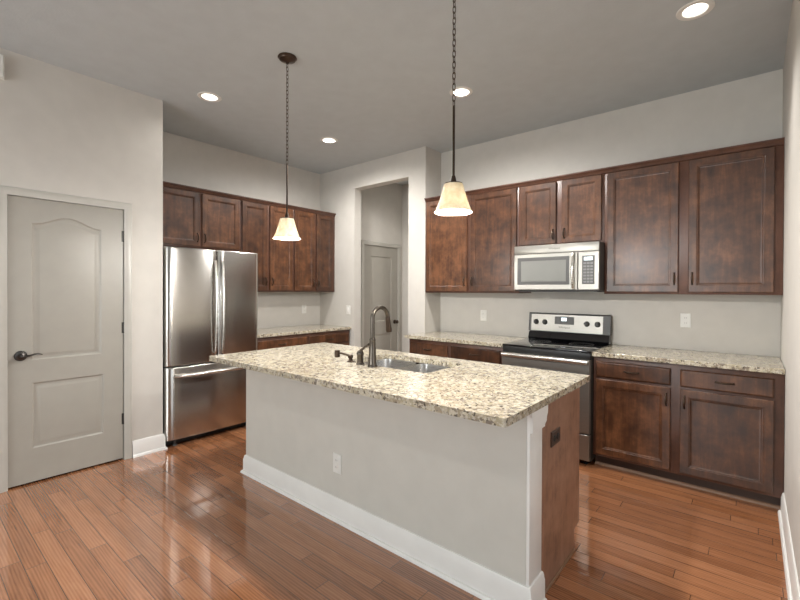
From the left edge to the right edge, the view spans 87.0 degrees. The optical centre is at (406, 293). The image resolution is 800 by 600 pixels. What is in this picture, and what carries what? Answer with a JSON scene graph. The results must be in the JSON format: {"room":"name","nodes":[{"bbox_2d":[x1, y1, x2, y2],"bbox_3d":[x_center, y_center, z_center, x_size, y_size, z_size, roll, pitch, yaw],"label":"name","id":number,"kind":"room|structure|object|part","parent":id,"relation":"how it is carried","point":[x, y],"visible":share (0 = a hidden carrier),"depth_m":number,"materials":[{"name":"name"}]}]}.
{"room":"kitchen","nodes":[
{"label":"kitchen","id":0,"kind":"room"},
{"bbox_2d":[0,48,162,458],"bbox_3d":[-4.321,-0.153,1.599,0.767,3.037,5.998,1,0,39],"label":"wall","id":1,"kind":"structure","parent":0,"point":[63,131],"depth_m":3.38,"materials":[{"name":"paint"}]},
{"bbox_2d":[0,54,4,79],"bbox_3d":[-2.787,-1.541,2.821,0.038,0.164,0.146,1,0,39],"label":"wall box","id":2,"kind":"object","parent":1,"relation":"attached to","point":[2,74],"visible":1,"depth_m":2.85,"materials":[{"name":"white plastic"}]},
{"bbox_2d":[7,195,123,487],"bbox_3d":[-2.524,0.335,3.176,0.099,2.028,0.702,1,0,39],"label":"door","id":3,"kind":"structure","parent":1,"relation":"in","point":[65,260],"depth_m":3.15,"materials":[{"name":"paint"}]},
{"bbox_3d":[-2.638,0.437,2.976,0.021,0.027,0.113,1,0,39],"label":"lever","id":4,"kind":"part","parent":3,"relation":"part of","materials":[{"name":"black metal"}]},
{"bbox_2d":[0,185,131,492],"bbox_3d":[-2.526,0.312,3.175,0.018,2.101,0.810,1,0,39],"label":"door frame","id":5,"kind":"structure","parent":1,"relation":"attached to","point":[4,190],"depth_m":3.02,"materials":[{"name":"paint"}]},
{"bbox_2d":[132,434,167,457],"bbox_3d":[-2.202,1.294,3.612,0.080,0.135,0.266,1,0,39],"label":"baseboard","id":6,"kind":"structure","parent":1,"relation":"attached to","point":[156,443],"depth_m":3.58,"materials":[{"name":"paint"}]},
{"bbox_2d":[163,131,319,328],"bbox_3d":[-2.056,-0.166,5.063,0.120,3.037,2.472,1,0,39],"label":"wall","id":7,"kind":"structure","parent":0,"point":[186,161],"depth_m":5.23,"materials":[{"name":"paint"}]},
{"bbox_2d":[163,186,239,251],"bbox_3d":[-2.264,-0.755,4.419,0.363,0.578,0.968,1,0,39],"label":"upper cabinet","id":8,"kind":"object","parent":7,"relation":"attached to","point":[191,219],"visible":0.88,"depth_m":4.35,"materials":[{"name":"brown wood"}]},
{"bbox_3d":[-2.267,-0.759,4.195,0.020,0.554,0.415,1,0,39],"label":"door","id":9,"kind":"part","parent":8,"relation":"part of","materials":[{"name":"brown wood"}]},
{"bbox_3d":[-1.989,-0.760,4.534,0.020,0.554,0.415,1,0,39],"label":"door","id":10,"kind":"part","parent":8,"relation":"part of","materials":[{"name":"brown wood"}]},
{"bbox_2d":[163,181,335,216],"bbox_3d":[-1.722,-1.065,4.865,0.050,0.040,2.346,1,0,39],"label":"crown molding","id":11,"kind":"structure","parent":8,"relation":"on","point":[167,184],"depth_m":4.70,"materials":[{"name":"brown wood"}]},
{"bbox_2d":[240,200,292,291],"bbox_3d":[-1.735,-0.532,5.067,0.363,1.028,0.700,1,0,39],"label":"upper cabinet","id":12,"kind":"object","parent":7,"relation":"attached to","point":[259,222],"visible":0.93,"depth_m":4.96,"materials":[{"name":"brown wood"}]},
{"bbox_3d":[-1.738,-0.536,4.843,0.020,1.004,0.321,1,0,39],"label":"door","id":13,"kind":"part","parent":12,"relation":"part of","materials":[{"name":"brown wood"}]},
{"bbox_3d":[-1.515,-0.537,5.115,0.020,1.004,0.320,1,0,39],"label":"door","id":14,"kind":"part","parent":12,"relation":"part of","materials":[{"name":"brown wood"}]},
{"bbox_2d":[302,305,305,312],"bbox_3d":[-1.398,0.214,5.768,0.010,0.116,0.072,1,0,39],"label":"outlet","id":15,"kind":"object","parent":7,"relation":"attached to","point":[303,306],"visible":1,"depth_m":5.76,"materials":[{"name":"white plastic"}]},
{"bbox_2d":[293,209,334,291],"bbox_3d":[-1.298,-0.534,5.600,0.363,1.028,0.676,1,0,39],"label":"upper cabinet","id":16,"kind":"object","parent":7,"relation":"attached to","point":[314,254],"visible":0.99,"depth_m":5.48,"materials":[{"name":"brown wood"}]},
{"bbox_3d":[-1.298,-0.538,5.380,0.020,1.004,0.312,1,0,39],"label":"door","id":17,"kind":"part","parent":16,"relation":"part of","materials":[{"name":"brown wood"}]},
{"bbox_3d":[-1.093,-0.538,5.631,0.020,1.004,0.271,1,0,39],"label":"door","id":18,"kind":"part","parent":16,"relation":"part of","materials":[{"name":"brown wood"}]},
{"bbox_2d":[320,146,440,352],"bbox_3d":[-0.417,-0.163,5.596,1.980,3.037,0.431,1,0,39],"label":"wall","id":19,"kind":"structure","parent":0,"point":[340,189],"depth_m":5.37,"materials":[{"name":"paint"}]},
{"bbox_2d":[346,306,349,313],"bbox_3d":[-0.775,0.221,5.606,0.072,0.116,0.010,1,0,39],"label":"light switch","id":20,"kind":"object","parent":19,"relation":"attached to","point":[347,307],"visible":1,"depth_m":5.60,"materials":[{"name":"white plastic"}]},
{"bbox_2d":[361,183,408,352],"bbox_3d":[0.102,-0.163,5.825,1.466,3.037,1.198,1,0,39],"label":"wall","id":21,"kind":"structure","parent":0,"point":[384,209],"depth_m":6.40,"materials":[{"name":"paint"}]},
{"bbox_2d":[361,240,400,351],"bbox_3d":[-0.361,0.301,6.217,0.018,2.101,0.848,1,0,39],"label":"door frame","id":22,"kind":"structure","parent":21,"relation":"attached to","point":[363,242],"depth_m":6.17,"materials":[{"name":"paint"}]},
{"bbox_2d":[364,245,398,350],"bbox_3d":[-0.359,0.326,6.216,0.101,2.028,0.730,1,0,39],"label":"door","id":23,"kind":"structure","parent":21,"relation":"in","point":[380,263],"depth_m":6.22,"materials":[{"name":"paint"}]},
{"bbox_2d":[0,425,787,599],"bbox_3d":[-0.100,1.429,0.604,9.100,0.080,10.000,1,0,39],"label":"floor","id":24,"kind":"structure","parent":0,"point":[183,521],"depth_m":2.34,"materials":[{"name":"brown wood"}]},
{"bbox_2d":[163,246,257,445],"bbox_3d":[-2.067,0.472,4.231,0.832,1.772,0.900,1,0,39],"label":"refrigerator","id":25,"kind":"object","parent":24,"relation":"on","point":[210,297],"visible":0.77,"depth_m":3.92,"materials":[{"name":"grey metal"}]},
{"bbox_3d":[-1.960,0.117,3.853,0.062,1.056,0.452,1,0,39],"label":"door","id":26,"kind":"part","parent":25,"relation":"part of","materials":[{"name":"silver metal"}]},
{"bbox_3d":[-1.822,0.977,4.032,0.062,0.642,0.900,1,0,39],"label":"freezer drawer","id":27,"kind":"part","parent":25,"relation":"part of","materials":[{"name":"silver metal"}]},
{"bbox_3d":[-1.778,0.732,3.995,0.084,0.026,0.783,1,0,39],"label":"handle","id":28,"kind":"part","parent":25,"relation":"part of","materials":[{"name":"silver metal"}]},
{"bbox_3d":[-1.792,0.128,3.967,0.069,0.881,0.023,1,0,39],"label":"handle","id":29,"kind":"part","parent":25,"relation":"part of","materials":[{"name":"silver metal"}]},
{"bbox_3d":[-1.749,0.128,4.020,0.069,0.881,0.023,1,0,39],"label":"handle","id":30,"kind":"part","parent":25,"relation":"part of","materials":[{"name":"silver metal"}]},
{"bbox_3d":[-1.673,0.115,4.203,0.062,1.056,0.442,1,0,39],"label":"door","id":31,"kind":"part","parent":25,"relation":"part of","materials":[{"name":"silver metal"}]},
{"bbox_2d":[257,330,348,349],"bbox_3d":[-1.421,0.914,5.216,0.680,0.879,1.400,1,0,39],"label":"base cabinet","id":32,"kind":"object","parent":24,"relation":"on","point":[340,336],"visible":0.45,"depth_m":4.99,"materials":[{"name":"brown wood"}]},
{"bbox_3d":[-1.406,0.574,4.761,0.020,0.121,0.680,1,0,39],"label":"drawer","id":33,"kind":"part","parent":32,"relation":"part of","materials":[{"name":"brown wood"}]},
{"bbox_2d":[257,324,351,337],"bbox_3d":[-1.427,0.457,5.225,0.653,0.034,1.423,1,0,39],"label":"countertop","id":34,"kind":"structure","parent":32,"relation":"on","point":[303,329],"depth_m":5.14,"materials":[{"name":"stone"}]},
{"bbox_3d":[-0.967,0.573,5.296,0.020,0.121,0.635,1,0,39],"label":"drawer","id":35,"kind":"part","parent":32,"relation":"part of","materials":[{"name":"brown wood"}]},
{"bbox_2d":[240,359,579,599],"bbox_3d":[-0.141,0.935,2.763,2.320,0.880,0.724,1,0,39],"label":"kitchen island","id":36,"kind":"object","parent":24,"relation":"on","point":[489,511],"visible":0.77,"depth_m":2.15,"materials":[{"name":"granite"},{"name":"stained maple"},{"name":"paint"}]},
{"bbox_2d":[333,452,341,474],"bbox_3d":[-0.422,1.033,2.558,0.072,0.116,0.010,1,0,39],"label":"outlet","id":37,"kind":"object","parent":36,"relation":"attached to","point":[337,459],"visible":1,"depth_m":2.55,"materials":[{"name":"white plastic"}]},
{"bbox_3d":[-0.174,1.307,2.727,2.320,0.135,0.624,1,0,39],"label":"baseboard","id":38,"kind":"part","parent":36,"relation":"part of","materials":[{"name":"paint"}]},
{"bbox_2d":[209,342,589,426],"bbox_3d":[-0.194,0.478,2.734,2.338,0.034,1.069,1,0,39],"label":"island countertop","id":39,"kind":"structure","parent":36,"relation":"on","point":[500,395],"depth_m":2.29,"materials":[{"name":"stone"}]},
{"bbox_2d":[334,350,353,361],"bbox_3d":[-0.421,0.423,2.850,0.139,0.073,0.044,0,0,17],"label":"soap dispenser","id":40,"kind":"object","parent":39,"relation":"on","point":[337,353],"visible":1,"depth_m":2.85,"materials":[{"name":"brown metal"}]},
{"bbox_2d":[356,343,368,364],"bbox_3d":[-0.274,0.388,2.715,0.119,0.145,0.054,1,0,39],"label":"lever","id":41,"kind":"object","parent":39,"relation":"on","point":[360,360],"visible":0.99,"depth_m":2.72,"materials":[{"name":"brown metal"}]},
{"bbox_3d":[-0.299,0.414,2.735,0.054,0.092,0.054,1,0,39],"label":"post","id":42,"kind":"part","parent":41,"relation":"part of","materials":[{"name":"brown metal"}]},
{"bbox_2d":[367,305,391,367],"bbox_3d":[-0.171,0.269,2.702,0.062,0.384,0.194,1,0,39],"label":"faucet","id":43,"kind":"object","parent":39,"relation":"on","point":[372,345],"visible":1,"depth_m":2.64,"materials":[{"name":"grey metal"}]},
{"bbox_3d":[-0.168,0.179,2.698,0.027,0.204,0.159,1,1,43],"label":"spout","id":44,"kind":"part","parent":43,"relation":"part of","materials":[{"name":"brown metal"}]},
{"bbox_2d":[364,359,449,372],"bbox_3d":[-0.019,0.588,2.820,0.693,0.183,0.433,1,0,39],"label":"sink","id":45,"kind":"object","parent":39,"relation":"in","point":[389,363],"visible":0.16,"depth_m":2.96,"materials":[{"name":"metal"}]},
{"bbox_3d":[-0.166,0.586,2.940,0.314,0.183,0.433,1,0,39],"label":"bowl","id":46,"kind":"part","parent":45,"relation":"part of","materials":[{"name":"metal"}]},
{"bbox_3d":[0.112,0.589,2.712,0.354,0.183,0.433,1,0,39],"label":"bowl","id":47,"kind":"part","parent":45,"relation":"part of","materials":[{"name":"metal"}]},
{"bbox_3d":[0.559,0.944,1.847,0.016,0.879,0.134,1,0,39],"label":"corner trim","id":48,"kind":"part","parent":36,"relation":"part of","materials":[{"name":"paint"}]},
{"bbox_2d":[551,426,559,447],"bbox_3d":[0.722,0.693,2.035,0.010,0.072,0.116,1,0,39],"label":"outlet","id":49,"kind":"object","parent":36,"relation":"attached to","point":[555,434],"visible":1,"depth_m":2.02,"materials":[{"name":"brown plastic"}]},
{"bbox_3d":[0.774,0.943,2.117,0.010,0.879,0.554,1,0,39],"label":"panel","id":50,"kind":"part","parent":36,"relation":"part of","materials":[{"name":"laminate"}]},
{"bbox_2d":[409,339,502,363],"bbox_3d":[0.638,0.928,4.429,1.111,0.879,0.663,1,0,39],"label":"base cabinet","id":51,"kind":"object","parent":24,"relation":"on","point":[489,354],"visible":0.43,"depth_m":4.16,"materials":[{"name":"brown wood"}]},
{"bbox_3d":[0.225,0.583,4.392,0.480,0.121,0.020,1,0,39],"label":"drawer","id":52,"kind":"part","parent":51,"relation":"part of","materials":[{"name":"brown wood"}]},
{"bbox_2d":[404,331,526,346],"bbox_3d":[0.629,0.470,4.445,1.157,0.034,0.646,1,0,39],"label":"countertop","id":53,"kind":"structure","parent":51,"relation":"on","point":[442,336],"depth_m":4.33,"materials":[{"name":"stone"}]},
{"bbox_3d":[0.653,0.587,4.041,0.547,0.121,0.020,1,0,39],"label":"drawer","id":54,"kind":"part","parent":51,"relation":"part of","materials":[{"name":"brown wood"}]},
{"bbox_2d":[501,312,611,463],"bbox_3d":[1.343,0.785,3.796,0.762,1.178,0.694,1,0,39],"label":"electric range","id":55,"kind":"object","parent":24,"relation":"on","point":[561,342],"visible":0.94,"depth_m":3.69,"materials":[{"name":"grey metal"}]},
{"bbox_3d":[1.138,0.544,3.543,0.738,0.034,0.044,1,0,39],"label":"handle","id":56,"kind":"part","parent":55,"relation":"part of","materials":[{"name":"silver metal"}]},
{"bbox_3d":[1.162,0.821,3.575,0.754,0.584,0.040,1,0,39],"label":"oven door","id":57,"kind":"part","parent":55,"relation":"part of","materials":[{"name":"silver metal"}]},
{"bbox_3d":[1.170,0.499,3.582,0.756,0.050,0.018,1,0,39],"label":"rail","id":58,"kind":"part","parent":55,"relation":"part of","materials":[{"name":"silver metal"}]},
{"bbox_2d":[503,338,608,352],"bbox_3d":[1.345,0.464,3.795,0.762,0.016,0.577,1,0,39],"label":"cooktop","id":59,"kind":"object","parent":55,"relation":"in","point":[550,345],"depth_m":3.75,"materials":[{"name":"black glass"}]},
{"bbox_3d":[1.513,0.262,4.040,0.184,0.073,0.009,1,0,39],"label":"display panel","id":60,"kind":"part","parent":55,"relation":"part of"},
{"bbox_3d":[1.520,0.289,4.034,0.672,0.160,0.017,1,0,39],"label":"control plate","id":61,"kind":"part","parent":55,"relation":"part of","materials":[{"name":"silver metal"}]},
{"bbox_3d":[1.160,1.225,3.578,0.754,0.204,0.040,1,0,39],"label":"storage drawer","id":62,"kind":"part","parent":55,"relation":"part of","materials":[{"name":"silver metal"}]},
{"bbox_2d":[593,356,784,509],"bbox_3d":[2.109,0.941,3.223,1.136,0.879,0.663,1,0,39],"label":"base cabinet","id":63,"kind":"object","parent":24,"relation":"on","point":[719,431],"visible":0.97,"depth_m":2.94,"materials":[{"name":"brown wood"}]},
{"bbox_3d":[1.698,0.971,3.186,0.504,0.592,0.020,1,0,39],"label":"door","id":64,"kind":"part","parent":63,"relation":"part of","materials":[{"name":"brown wood"}]},
{"bbox_3d":[1.700,0.597,3.183,0.504,0.121,0.020,1,0,39],"label":"drawer","id":65,"kind":"part","parent":63,"relation":"part of","materials":[{"name":"brown wood"}]},
{"bbox_2d":[592,344,784,374],"bbox_3d":[2.115,0.484,3.228,1.141,0.034,0.646,1,0,39],"label":"countertop","id":66,"kind":"structure","parent":63,"relation":"on","point":[743,362],"depth_m":3.08,"materials":[{"name":"stone"}]},
{"bbox_3d":[2.119,0.601,2.809,0.108,0.015,0.037,1,0,39],"label":"handle","id":67,"kind":"part","parent":63,"relation":"part of","materials":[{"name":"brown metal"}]},
{"bbox_3d":[2.133,0.975,2.830,0.503,0.592,0.020,1,0,39],"label":"door","id":68,"kind":"part","parent":63,"relation":"part of","materials":[{"name":"brown wood"}]},
{"bbox_3d":[2.134,0.601,2.828,0.503,0.121,0.020,1,0,39],"label":"drawer","id":69,"kind":"part","parent":63,"relation":"part of","materials":[{"name":"brown wood"}]},
{"bbox_2d":[0,0,792,184],"bbox_3d":[-0.088,-1.718,0.584,9.100,0.140,10.000,1,0,39],"label":"ceiling","id":70,"kind":"structure","parent":0,"point":[374,77],"depth_m":3.00,"materials":[{"name":"paint"}]},
{"bbox_2d":[197,92,221,101],"bbox_3d":[-1.677,-1.731,3.591,0.190,0.126,0.190,1,0,39],"label":"recessed light","id":71,"kind":"object","parent":70,"relation":"in","point":[206,96],"visible":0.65,"depth_m":3.63,"materials":[{"name":"white"}]},
{"bbox_2d":[273,52,300,239],"bbox_3d":[-0.843,-1.026,2.981,0.191,1.279,0.191,1,0,39],"label":"pendant lamp","id":72,"kind":"object","parent":70,"relation":"hanging from","point":[286,229],"visible":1,"depth_m":2.96,"materials":[{"name":"beige glass"}]},
{"bbox_3d":[-0.845,-0.457,2.984,0.191,0.140,0.191,1,0,39],"label":"lamp shade","id":73,"kind":"part","parent":72,"relation":"part of","materials":[{"name":"white glass"}]},
{"bbox_3d":[-0.844,-0.711,2.982,0.091,0.415,0.091,1,0,39],"label":"stem","id":74,"kind":"part","parent":72,"relation":"part of","materials":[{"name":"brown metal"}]},
{"bbox_3d":[-0.842,-1.268,2.979,0.015,0.719,0.015,0,0,-6],"label":"chain","id":75,"kind":"part","parent":72,"relation":"part of","materials":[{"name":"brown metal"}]},
{"bbox_2d":[320,137,337,142],"bbox_3d":[-0.846,-1.734,4.611,0.190,0.126,0.190,1,0,39],"label":"recessed light","id":76,"kind":"object","parent":70,"relation":"in","point":[323,139],"visible":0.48,"depth_m":4.65,"materials":[{"name":"white"}]},
{"bbox_2d":[434,0,472,215],"bbox_3d":[0.236,-1.029,2.096,0.191,1.253,0.191,1,0,39],"label":"pendant lamp","id":77,"kind":"object","parent":70,"relation":"hanging from","point":[453,201],"visible":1,"depth_m":2.07,"materials":[{"name":"beige glass"}]},
{"bbox_3d":[0.235,-0.727,2.098,0.091,0.415,0.091,1,0,39],"label":"stem","id":78,"kind":"part","parent":77,"relation":"part of","materials":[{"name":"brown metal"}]},
{"bbox_3d":[0.234,-0.472,2.100,0.191,0.140,0.191,1,0,39],"label":"lamp shade","id":79,"kind":"part","parent":77,"relation":"part of","materials":[{"name":"white glass"}]},
{"bbox_3d":[0.237,-1.272,2.095,0.015,0.693,0.015,0,0,-6],"label":"chain","id":80,"kind":"part","parent":77,"relation":"part of","materials":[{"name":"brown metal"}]},
{"bbox_2d":[449,86,472,97],"bbox_3d":[0.452,-1.722,3.486,0.190,0.126,0.190,1,0,39],"label":"recessed light","id":81,"kind":"object","parent":70,"relation":"in","point":[460,92],"visible":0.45,"depth_m":3.53,"materials":[{"name":"white"}]},
{"bbox_2d":[676,0,714,20],"bbox_3d":[1.684,-1.710,2.459,0.190,0.126,0.190,1,0,39],"label":"recessed light","id":82,"kind":"object","parent":70,"relation":"in","point":[696,9],"visible":0.91,"depth_m":2.49,"materials":[{"name":"white"}]},
{"bbox_2d":[440,69,782,356],"bbox_3d":[1.672,-0.145,4.086,3.166,3.037,0.120,1,0,39],"label":"wall","id":83,"kind":"structure","parent":0,"point":[749,109],"depth_m":3.69,"materials":[{"name":"paint"}]},
{"bbox_2d":[425,187,530,292],"bbox_3d":[0.735,-0.519,4.544,1.127,1.028,0.357,1,0,39],"label":"upper cabinet","id":84,"kind":"object","parent":83,"relation":"attached to","point":[474,252],"visible":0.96,"depth_m":4.38,"materials":[{"name":"brown wood"}]},
{"bbox_3d":[0.434,-0.526,4.613,0.532,1.004,0.020,1,0,39],"label":"door","id":85,"kind":"part","parent":84,"relation":"part of","materials":[{"name":"brown wood"}]},
{"bbox_3d":[0.871,-0.522,4.256,0.518,1.004,0.020,1,0,39],"label":"door","id":86,"kind":"part","parent":84,"relation":"part of","materials":[{"name":"brown wood"}]},
{"bbox_2d":[424,137,784,201],"bbox_3d":[1.394,-1.046,3.832,3.042,0.040,0.050,1,0,39],"label":"crown molding","id":87,"kind":"structure","parent":84,"relation":"on","point":[779,141],"depth_m":3.42,"materials":[{"name":"brown wood"}]},
{"bbox_2d":[481,310,486,320],"bbox_3d":[0.854,0.245,4.674,0.072,0.116,0.010,1,0,39],"label":"outlet","id":88,"kind":"object","parent":83,"relation":"attached to","point":[483,312],"visible":1,"depth_m":4.67,"materials":[{"name":"white plastic"}]},
{"bbox_2d":[519,173,604,246],"bbox_3d":[1.472,-0.732,3.939,0.773,0.588,0.357,1,0,39],"label":"upper cabinet","id":89,"kind":"object","parent":83,"relation":"attached to","point":[569,210],"visible":0.94,"depth_m":3.80,"materials":[{"name":"brown wood"}]},
{"bbox_3d":[1.234,-0.739,3.958,0.346,0.564,0.020,1,0,39],"label":"door","id":90,"kind":"part","parent":89,"relation":"part of","materials":[{"name":"brown wood"}]},
{"bbox_2d":[514,241,604,291],"bbox_3d":[1.429,-0.225,3.878,0.751,0.421,0.498,1,0,39],"label":"microwave oven","id":91,"kind":"object","parent":89,"relation":"attached to","point":[566,267],"visible":0.99,"depth_m":3.69,"materials":[{"name":"grey metal"}]},
{"bbox_3d":[1.245,-0.195,3.790,0.578,0.324,0.028,1,0,39],"label":"door","id":92,"kind":"part","parent":91,"relation":"part of","materials":[{"name":"silver metal"}]},
{"bbox_3d":[1.313,-0.397,3.734,0.751,0.076,0.026,1,0,39],"label":"vent panel","id":93,"kind":"part","parent":91,"relation":"part of","materials":[{"name":"silver metal"}]},
{"bbox_3d":[1.419,-0.194,3.599,0.025,0.312,0.053,1,0,39],"label":"handle","id":94,"kind":"part","parent":91,"relation":"part of","materials":[{"name":"silver metal"}]},
{"bbox_3d":[1.536,-0.192,3.551,0.170,0.324,0.028,1,0,39],"label":"control panel","id":95,"kind":"part","parent":91,"relation":"part of","materials":[{"name":"silver metal"}]},
{"bbox_3d":[1.537,-0.736,3.709,0.339,0.564,0.020,1,0,39],"label":"door","id":96,"kind":"part","parent":89,"relation":"part of","materials":[{"name":"brown wood"}]},
{"bbox_2d":[680,313,690,327],"bbox_3d":[2.306,0.225,3.484,0.072,0.116,0.010,1,0,39],"label":"outlet","id":97,"kind":"object","parent":83,"relation":"attached to","point":[685,319],"visible":1,"depth_m":3.48,"materials":[{"name":"white plastic"}]},
{"bbox_2d":[604,145,783,294],"bbox_3d":[2.212,-0.505,3.334,1.139,1.028,0.357,1,0,39],"label":"upper cabinet","id":98,"kind":"object","parent":83,"relation":"attached to","point":[711,225],"visible":1,"depth_m":3.17,"materials":[{"name":"brown wood"}]},
{"bbox_3d":[1.900,-0.512,3.413,0.513,1.004,0.020,1,0,39],"label":"door","id":99,"kind":"part","parent":98,"relation":"part of","materials":[{"name":"brown wood"}]},
{"bbox_3d":[2.339,-0.508,3.053,0.493,1.004,0.020,1,0,39],"label":"door","id":100,"kind":"part","parent":98,"relation":"part of","materials":[{"name":"brown wood"}]},
{"bbox_2d":[780,0,799,587],"bbox_3d":[2.096,-0.131,2.200,0.120,3.037,2.261,1,0,39],"label":"wall","id":101,"kind":"structure","parent":0,"point":[790,299],"depth_m":2.26,"materials":[{"name":"paint"}]},
{"bbox_2d":[778,493,799,599],"bbox_3d":[1.875,1.320,1.970,0.150,0.135,1.678,1,0,39],"label":"baseboard","id":102,"kind":"structure","parent":101,"relation":"attached to","point":[791,577],"depth_m":2.11,"materials":[{"name":"paint"}]}
]}

